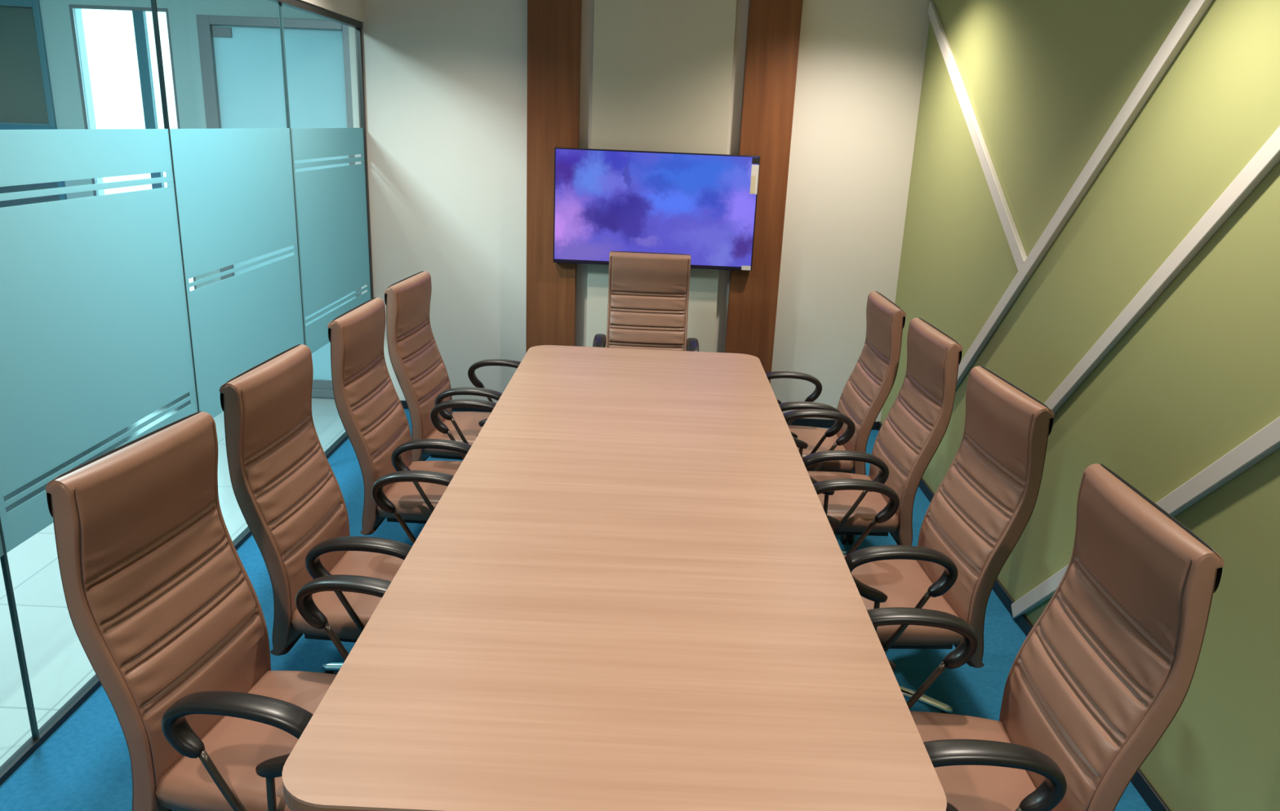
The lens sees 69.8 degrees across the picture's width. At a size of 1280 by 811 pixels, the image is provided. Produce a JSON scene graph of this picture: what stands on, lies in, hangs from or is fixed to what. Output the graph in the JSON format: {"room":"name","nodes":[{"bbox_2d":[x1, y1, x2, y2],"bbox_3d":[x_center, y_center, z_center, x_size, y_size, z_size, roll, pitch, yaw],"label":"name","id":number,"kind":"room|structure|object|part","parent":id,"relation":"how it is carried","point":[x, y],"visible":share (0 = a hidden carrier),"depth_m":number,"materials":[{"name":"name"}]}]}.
{"room":"conference room","nodes":[
{"label":"conference room","id":0,"kind":"room"},
{"bbox_2d":[39,0,329,288],"bbox_3d":[-2.971,-1.361,5.725,2.550,2.820,0.120,3,17,0],"label":"wall","id":1,"kind":"structure","parent":0,"point":[55,15],"depth_m":5.44,"materials":[{"name":"teal paint"}]},
{"bbox_2d":[0,0,66,208],"bbox_3d":[-3.881,-1.275,5.729,0.640,2.380,0.080,3,17,0],"label":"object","id":2,"kind":"structure","parent":1,"relation":"in","point":[26,98],"depth_m":5.51,"materials":[{"name":"teal"}]},
{"bbox_2d":[68,4,196,289],"bbox_3d":[-3.097,-1.280,5.705,0.585,2.225,0.030,3,17,0],"label":"window","id":3,"kind":"structure","parent":1,"relation":"in","point":[139,14],"depth_m":5.46,"materials":[{"name":"grey metal"}]},
{"bbox_2d":[195,14,361,399],"bbox_3d":[-2.189,-1.169,5.724,0.900,2.315,0.080,3,17,0],"label":"door","id":4,"kind":"structure","parent":1,"relation":"in","point":[241,60],"depth_m":5.48,"materials":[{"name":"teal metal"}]},
{"bbox_3d":[-2.217,-0.144,6.024,0.770,0.060,0.014,3,17,0],"label":"kick rail","id":5,"kind":"part","parent":4,"relation":"part of","materials":[{"name":"grey metal"}]},
{"bbox_2d":[300,0,364,22],"bbox_3d":[-1.678,-1.339,1.720,0.080,0.420,7.200,3,17,0],"label":"wall","id":6,"kind":"structure","parent":0,"point":[353,9],"depth_m":4.90,"materials":[{"name":"beige paint"}]},
{"bbox_2d":[0,0,362,786],"bbox_3d":[-1.723,-0.039,2.117,0.044,2.300,7.200,3,17,0],"label":"glass partition","id":7,"kind":"structure","parent":6,"relation":"in","point":[95,336],"depth_m":2.78,"materials":[{"name":"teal glass"}]},
{"bbox_2d":[0,535,4,557],"bbox_3d":[-1.729,0.061,1.814,0.015,2.242,1.110,3,17,0],"label":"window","id":8,"kind":"structure","parent":7,"relation":"on","point":[2,553],"depth_m":2.49,"materials":[{"name":"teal glass"}]},
{"bbox_2d":[151,0,304,417],"bbox_3d":[-1.683,-0.586,3.937,0.015,2.242,1.110,3,17,0],"label":"glass panel","id":9,"kind":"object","parent":7,"relation":"on","point":[233,187],"depth_m":3.78,"materials":[{"name":"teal glass"}]},
{"bbox_2d":[278,2,370,353],"bbox_3d":[-1.660,-0.909,4.998,0.015,2.242,1.110,3,17,0],"label":"glass panel","id":10,"kind":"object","parent":7,"relation":"on","point":[331,203],"depth_m":4.86,"materials":[{"name":"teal glass"}]},
{"bbox_2d":[355,27,373,299],"bbox_3d":[-1.649,-1.078,5.548,0.030,2.243,0.028,3,17,0],"label":"upright","id":11,"kind":"object","parent":7,"relation":"on","point":[357,30],"visible":0.51,"depth_m":5.36,"materials":[{"name":"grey metal"}]},
{"bbox_2d":[0,392,1151,810],"bbox_3d":[-1.460,1.100,2.536,5.840,0.100,7.350,3,17,0],"label":"floor","id":12,"kind":"structure","parent":0,"point":[84,765],"depth_m":3.19,"materials":[{"name":"blue carpet"}]},
{"bbox_2d":[45,411,391,810],"bbox_3d":[-0.766,0.631,2.072,0.699,1.121,0.610,5,17,9],"label":"chair","id":13,"kind":"object","parent":12,"relation":"on","point":[164,608],"visible":0.74,"depth_m":1.93,"materials":[{"name":"beige leather"}]},
{"bbox_3d":[-1.026,0.463,2.045,0.156,0.798,0.456,5,17,9],"label":"backrest","id":14,"kind":"part","parent":13,"relation":"part of","materials":[{"name":"beige leather"}]},
{"bbox_3d":[-0.773,0.645,1.790,0.328,0.167,0.060,5,17,9],"label":"armrest","id":15,"kind":"part","parent":13,"relation":"part of","materials":[{"name":"black plastic"}]},
{"bbox_3d":[-0.726,0.770,2.083,0.500,0.082,0.468,5,17,9],"label":"seat","id":16,"kind":"part","parent":13,"relation":"part of","materials":[{"name":"beige leather"}]},
{"bbox_3d":[-0.689,0.504,2.262,0.328,0.167,0.060,5,17,9],"label":"armrest","id":17,"kind":"part","parent":13,"relation":"part of","materials":[{"name":"black plastic"}]},
{"bbox_2d":[219,344,453,675],"bbox_3d":[-0.754,0.423,2.756,0.699,1.121,0.610,3,17,4],"label":"chair","id":18,"kind":"object","parent":12,"relation":"on","point":[287,492],"visible":0.73,"depth_m":2.59,"materials":[{"name":"brown leather"}]},
{"bbox_3d":[-1.016,0.262,2.705,0.156,0.798,0.456,3,17,4],"label":"backrest","id":19,"kind":"part","parent":18,"relation":"part of","materials":[{"name":"beige leather"}]},
{"bbox_3d":[-0.897,0.844,2.925,0.275,0.070,0.048,9,18,20],"label":"leg","id":20,"kind":"part","parent":18,"relation":"part of","materials":[{"name":"silver metal"}]},
{"bbox_3d":[-0.712,0.560,2.770,0.500,0.082,0.468,3,17,4],"label":"seat","id":21,"kind":"part","parent":18,"relation":"part of","materials":[{"name":"beige leather"}]},
{"bbox_3d":[-0.737,0.438,2.473,0.328,0.167,0.060,3,17,4],"label":"armrest","id":22,"kind":"part","parent":18,"relation":"part of","materials":[{"name":"black plastic"}]},
{"bbox_3d":[-0.698,0.293,2.950,0.328,0.167,0.060,3,17,4],"label":"armrest","id":23,"kind":"part","parent":18,"relation":"part of","materials":[{"name":"black plastic"}]},
{"bbox_2d":[327,297,496,535],"bbox_3d":[-0.738,0.188,3.528,0.699,1.121,0.610,3,17,2],"label":"chair","id":24,"kind":"object","parent":12,"relation":"on","point":[371,411],"visible":0.66,"depth_m":3.35,"materials":[{"name":"brown leather"}]},
{"bbox_3d":[-1.000,0.029,3.471,0.156,0.798,0.456,3,17,2],"label":"backrest","id":25,"kind":"part","parent":24,"relation":"part of","materials":[{"name":"beige leather"}]},
{"bbox_3d":[-0.695,0.325,3.543,0.500,0.082,0.468,3,17,2],"label":"seat","id":26,"kind":"part","parent":24,"relation":"part of","materials":[{"name":"beige leather"}]},
{"bbox_3d":[-0.715,0.203,3.245,0.328,0.167,0.060,3,17,2],"label":"armrest","id":27,"kind":"part","parent":24,"relation":"part of","materials":[{"name":"black plastic"}]},
{"bbox_3d":[-0.686,0.058,3.723,0.328,0.167,0.060,3,17,2],"label":"armrest","id":28,"kind":"part","parent":24,"relation":"part of","materials":[{"name":"black plastic"}]},
{"bbox_2d":[384,271,520,462],"bbox_3d":[-0.717,-0.008,4.170,0.699,1.121,0.610,4,17,5],"label":"chair","id":29,"kind":"object","parent":12,"relation":"on","point":[419,367],"visible":0.66,"depth_m":4.00,"materials":[{"name":"brown leather"}]},
{"bbox_3d":[-0.979,-0.170,4.125,0.156,0.798,0.456,4,17,5],"label":"backrest","id":30,"kind":"part","parent":29,"relation":"part of","materials":[{"name":"beige leather"}]},
{"bbox_3d":[-0.675,0.130,4.183,0.500,0.082,0.468,4,17,5],"label":"seat","id":31,"kind":"part","parent":29,"relation":"part of","materials":[{"name":"beige leather"}]},
{"bbox_3d":[-0.706,0.007,3.887,0.328,0.167,0.060,4,17,5],"label":"armrest","id":32,"kind":"part","parent":29,"relation":"part of","materials":[{"name":"black plastic"}]},
{"bbox_3d":[-0.655,-0.137,4.363,0.328,0.167,0.060,4,17,5],"label":"armrest","id":33,"kind":"part","parent":29,"relation":"part of","materials":[{"name":"black plastic"}]},
{"bbox_2d":[282,345,946,810],"bbox_3d":[-0.027,0.547,3.086,1.110,0.750,3.193,3,17,0],"label":"meeting table","id":34,"kind":"object","parent":12,"relation":"on","point":[634,588],"visible":1,"depth_m":1.97,"materials":[{"name":"brown wood"}]},
{"bbox_2d":[592,251,698,351],"bbox_3d":[0.051,-0.226,4.990,0.610,1.121,0.699,3,17,0],"label":"chair","id":35,"kind":"object","parent":12,"relation":"on","point":[648,292],"visible":0.49,"depth_m":5.17,"materials":[{"name":"brown leather"}]},
{"bbox_3d":[-0.219,-0.294,4.938,0.060,0.167,0.328,3,17,0],"label":"armrest","id":36,"kind":"part","parent":35,"relation":"part of","materials":[{"name":"black plastic"}]},
{"bbox_3d":[0.281,-0.272,4.934,0.060,0.167,0.328,3,17,0],"label":"armrest","id":37,"kind":"part","parent":35,"relation":"part of","materials":[{"name":"black plastic"}]},
{"bbox_2d":[765,291,906,544],"bbox_3d":[0.731,0.068,4.119,0.699,1.121,0.610,2,17,0],"label":"chair","id":38,"kind":"object","parent":12,"relation":"on","point":[872,380],"visible":0.6,"depth_m":3.97,"materials":[{"name":"brown leather"}]},
{"bbox_3d":[0.700,-0.079,4.360,0.328,0.167,0.060,2,17,0],"label":"armrest","id":39,"kind":"part","parent":38,"relation":"part of","materials":[{"name":"black plastic"}]},
{"bbox_3d":[0.696,0.067,3.881,0.328,0.167,0.060,2,17,0],"label":"armrest","id":40,"kind":"part","parent":38,"relation":"part of","materials":[{"name":"black plastic"}]},
{"bbox_3d":[0.676,0.188,4.180,0.500,0.082,0.468,2,17,0],"label":"seat","id":41,"kind":"part","parent":38,"relation":"part of","materials":[{"name":"beige leather"}]},
{"bbox_3d":[1.005,-0.078,4.096,0.156,0.798,0.456,2,17,0],"label":"backrest","id":42,"kind":"part","parent":38,"relation":"part of","materials":[{"name":"beige leather"}]},
{"bbox_2d":[782,317,963,555],"bbox_3d":[0.759,0.246,3.541,0.699,1.121,0.610,2,17,-2],"label":"chair","id":43,"kind":"object","parent":12,"relation":"on","point":[917,420],"visible":0.73,"depth_m":3.40,"materials":[{"name":"brown leather"}]},
{"bbox_3d":[0.721,0.099,3.781,0.328,0.167,0.060,2,17,-2],"label":"armrest","id":44,"kind":"part","parent":43,"relation":"part of","materials":[{"name":"black plastic"}]},
{"bbox_3d":[0.802,0.638,3.830,0.048,0.070,0.275,14,20,32],"label":"leg","id":45,"kind":"part","parent":43,"relation":"part of","materials":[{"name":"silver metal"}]},
{"bbox_3d":[0.730,0.246,3.303,0.328,0.167,0.060,2,17,-2],"label":"armrest","id":46,"kind":"part","parent":43,"relation":"part of","materials":[{"name":"black plastic"}]},
{"bbox_3d":[0.704,0.366,3.601,0.500,0.082,0.468,2,17,-2],"label":"seat","id":47,"kind":"part","parent":43,"relation":"part of","materials":[{"name":"beige leather"}]},
{"bbox_3d":[1.032,0.098,3.524,0.156,0.798,0.456,2,17,-2],"label":"backrest","id":48,"kind":"part","parent":43,"relation":"part of","materials":[{"name":"beige leather"}]},
{"bbox_2d":[813,365,1054,714],"bbox_3d":[0.741,0.473,2.796,0.699,1.121,0.610,1,17,-4],"label":"chair","id":49,"kind":"object","parent":12,"relation":"on","point":[985,500],"visible":0.77,"depth_m":2.68,"materials":[{"name":"brown leather"}]},
{"bbox_3d":[0.693,0.326,3.034,0.328,0.167,0.060,1,17,-4],"label":"armrest","id":50,"kind":"part","parent":49,"relation":"part of","materials":[{"name":"black plastic"}]},
{"bbox_3d":[0.719,0.473,2.557,0.328,0.167,0.060,1,17,-4],"label":"armrest","id":51,"kind":"part","parent":49,"relation":"part of","materials":[{"name":"black plastic"}]},
{"bbox_3d":[0.685,0.593,2.854,0.500,0.082,0.468,1,17,-4],"label":"seat","id":52,"kind":"part","parent":49,"relation":"part of","materials":[{"name":"beige leather"}]},
{"bbox_3d":[0.851,0.922,2.910,0.275,0.070,0.048,7,17,13],"label":"leg","id":53,"kind":"part","parent":49,"relation":"part of","materials":[{"name":"silver metal"}]},
{"bbox_3d":[1.012,0.322,2.788,0.156,0.798,0.456,1,17,-4],"label":"backrest","id":54,"kind":"part","parent":49,"relation":"part of","materials":[{"name":"beige leather"}]},
{"bbox_2d":[866,463,1224,810],"bbox_3d":[0.676,0.720,1.980,0.699,1.121,0.610,3,17,1],"label":"chair","id":55,"kind":"object","parent":12,"relation":"on","point":[1110,661],"visible":0.79,"depth_m":1.86,"materials":[{"name":"brown leather"}]},
{"bbox_3d":[0.649,0.573,2.220,0.328,0.167,0.060,3,17,1],"label":"armrest","id":56,"kind":"part","parent":55,"relation":"part of","materials":[{"name":"black plastic"}]},
{"bbox_3d":[0.622,0.839,2.041,0.500,0.082,0.468,3,17,1],"label":"seat","id":57,"kind":"part","parent":55,"relation":"part of","materials":[{"name":"beige leather"}]},
{"bbox_3d":[0.638,0.719,1.742,0.328,0.167,0.060,3,17,1],"label":"armrest","id":58,"kind":"part","parent":55,"relation":"part of","materials":[{"name":"black plastic"}]},
{"bbox_3d":[0.950,0.575,1.952,0.156,0.798,0.456,3,17,1],"label":"backrest","id":59,"kind":"part","parent":55,"relation":"part of","materials":[{"name":"beige leather"}]},
{"bbox_2d":[348,0,932,422],"bbox_3d":[-0.007,-1.190,5.571,3.390,2.820,0.150,3,17,0],"label":"wall","id":60,"kind":"structure","parent":0,"point":[446,81],"depth_m":5.43,"materials":[{"name":"beige paint"}]},
{"bbox_2d":[525,0,582,353],"bbox_3d":[-0.521,-1.228,5.453,0.298,2.720,0.075,3,17,0],"label":"wood wall panel","id":61,"kind":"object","parent":60,"relation":"attached to","point":[553,26],"depth_m":5.32,"materials":[{"name":"red wood"}]},
{"bbox_2d":[400,400,879,430],"bbox_3d":[-0.068,0.059,5.869,3.183,0.055,0.012,3,17,0],"label":"baseboard","id":62,"kind":"structure","parent":60,"relation":"attached to","point":[818,423],"depth_m":5.86,"materials":[{"name":"black"}]},
{"bbox_2d":[586,0,737,352],"bbox_3d":[0.098,-1.205,5.463,0.796,2.720,0.045,3,17,0],"label":"panel","id":63,"kind":"object","parent":60,"relation":"attached to","point":[662,69],"depth_m":5.25,"materials":[{"name":"beige paint"}]},
{"bbox_2d":[553,146,759,271],"bbox_3d":[0.087,-1.155,5.405,1.185,0.662,0.090,3,17,0],"label":"television","id":64,"kind":"object","parent":63,"relation":"attached to","point":[703,206],"visible":0.96,"depth_m":5.36,"materials":[{"name":"blue"}]},
{"bbox_2d":[750,175,755,193],"bbox_3d":[0.655,-1.281,5.308,0.025,0.100,0.001,3,17,0],"label":"print","id":65,"kind":"object","parent":64,"relation":"attached to","point":[753,178],"depth_m":5.31,"materials":[{"name":"beige paper"}]},
{"bbox_2d":[724,0,803,384],"bbox_3d":[0.711,-1.173,5.443,0.292,2.720,0.075,3,17,0],"label":"wood wall panel","id":66,"kind":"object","parent":60,"relation":"attached to","point":[773,26],"depth_m":5.31,"materials":[{"name":"red wood"}]},
{"bbox_2d":[880,0,1279,810],"bbox_3d":[1.560,-0.046,2.043,0.100,2.820,7.200,3,17,0],"label":"wall","id":67,"kind":"structure","parent":0,"point":[1197,375],"depth_m":2.82,"materials":[{"name":"green paint"}]},
{"bbox_2d":[927,0,1026,271],"bbox_3d":[1.578,-1.391,4.394,0.022,1.232,1.911,3,17,0],"label":"batten","id":68,"kind":"object","parent":67,"relation":"attached to","point":[1019,254],"visible":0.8,"depth_m":4.21,"materials":[{"name":"white paint"}]},
{"bbox_2d":[877,422,1170,810],"bbox_3d":[1.453,1.177,2.418,0.012,0.055,7.200,3,17,0],"label":"baseboard","id":69,"kind":"structure","parent":67,"relation":"attached to","point":[1153,801],"depth_m":3.47,"materials":[{"name":"black"}]},
{"bbox_2d":[955,0,1213,389],"bbox_3d":[1.534,-0.568,3.575,0.024,2.702,2.720,3,17,0],"label":"batten","id":70,"kind":"object","parent":67,"relation":"attached to","point":[1195,10],"visible":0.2,"depth_m":3.08,"materials":[{"name":"white paint"}]},
{"bbox_2d":[1011,417,1279,618],"bbox_3d":[1.499,-0.059,1.905,0.022,2.698,2.786,3,17,0],"label":"batten","id":71,"kind":"object","parent":67,"relation":"attached to","point":[1265,442],"visible":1,"depth_m":2.39,"materials":[{"name":"white paint"}]},
{"bbox_2d":[1044,125,1279,413],"bbox_3d":[1.517,-0.320,2.760,0.022,2.697,2.683,3,17,0],"label":"batten","id":72,"kind":"object","parent":67,"relation":"attached to","point":[1265,159],"visible":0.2,"depth_m":2.58,"materials":[{"name":"white paint"}]}
]}

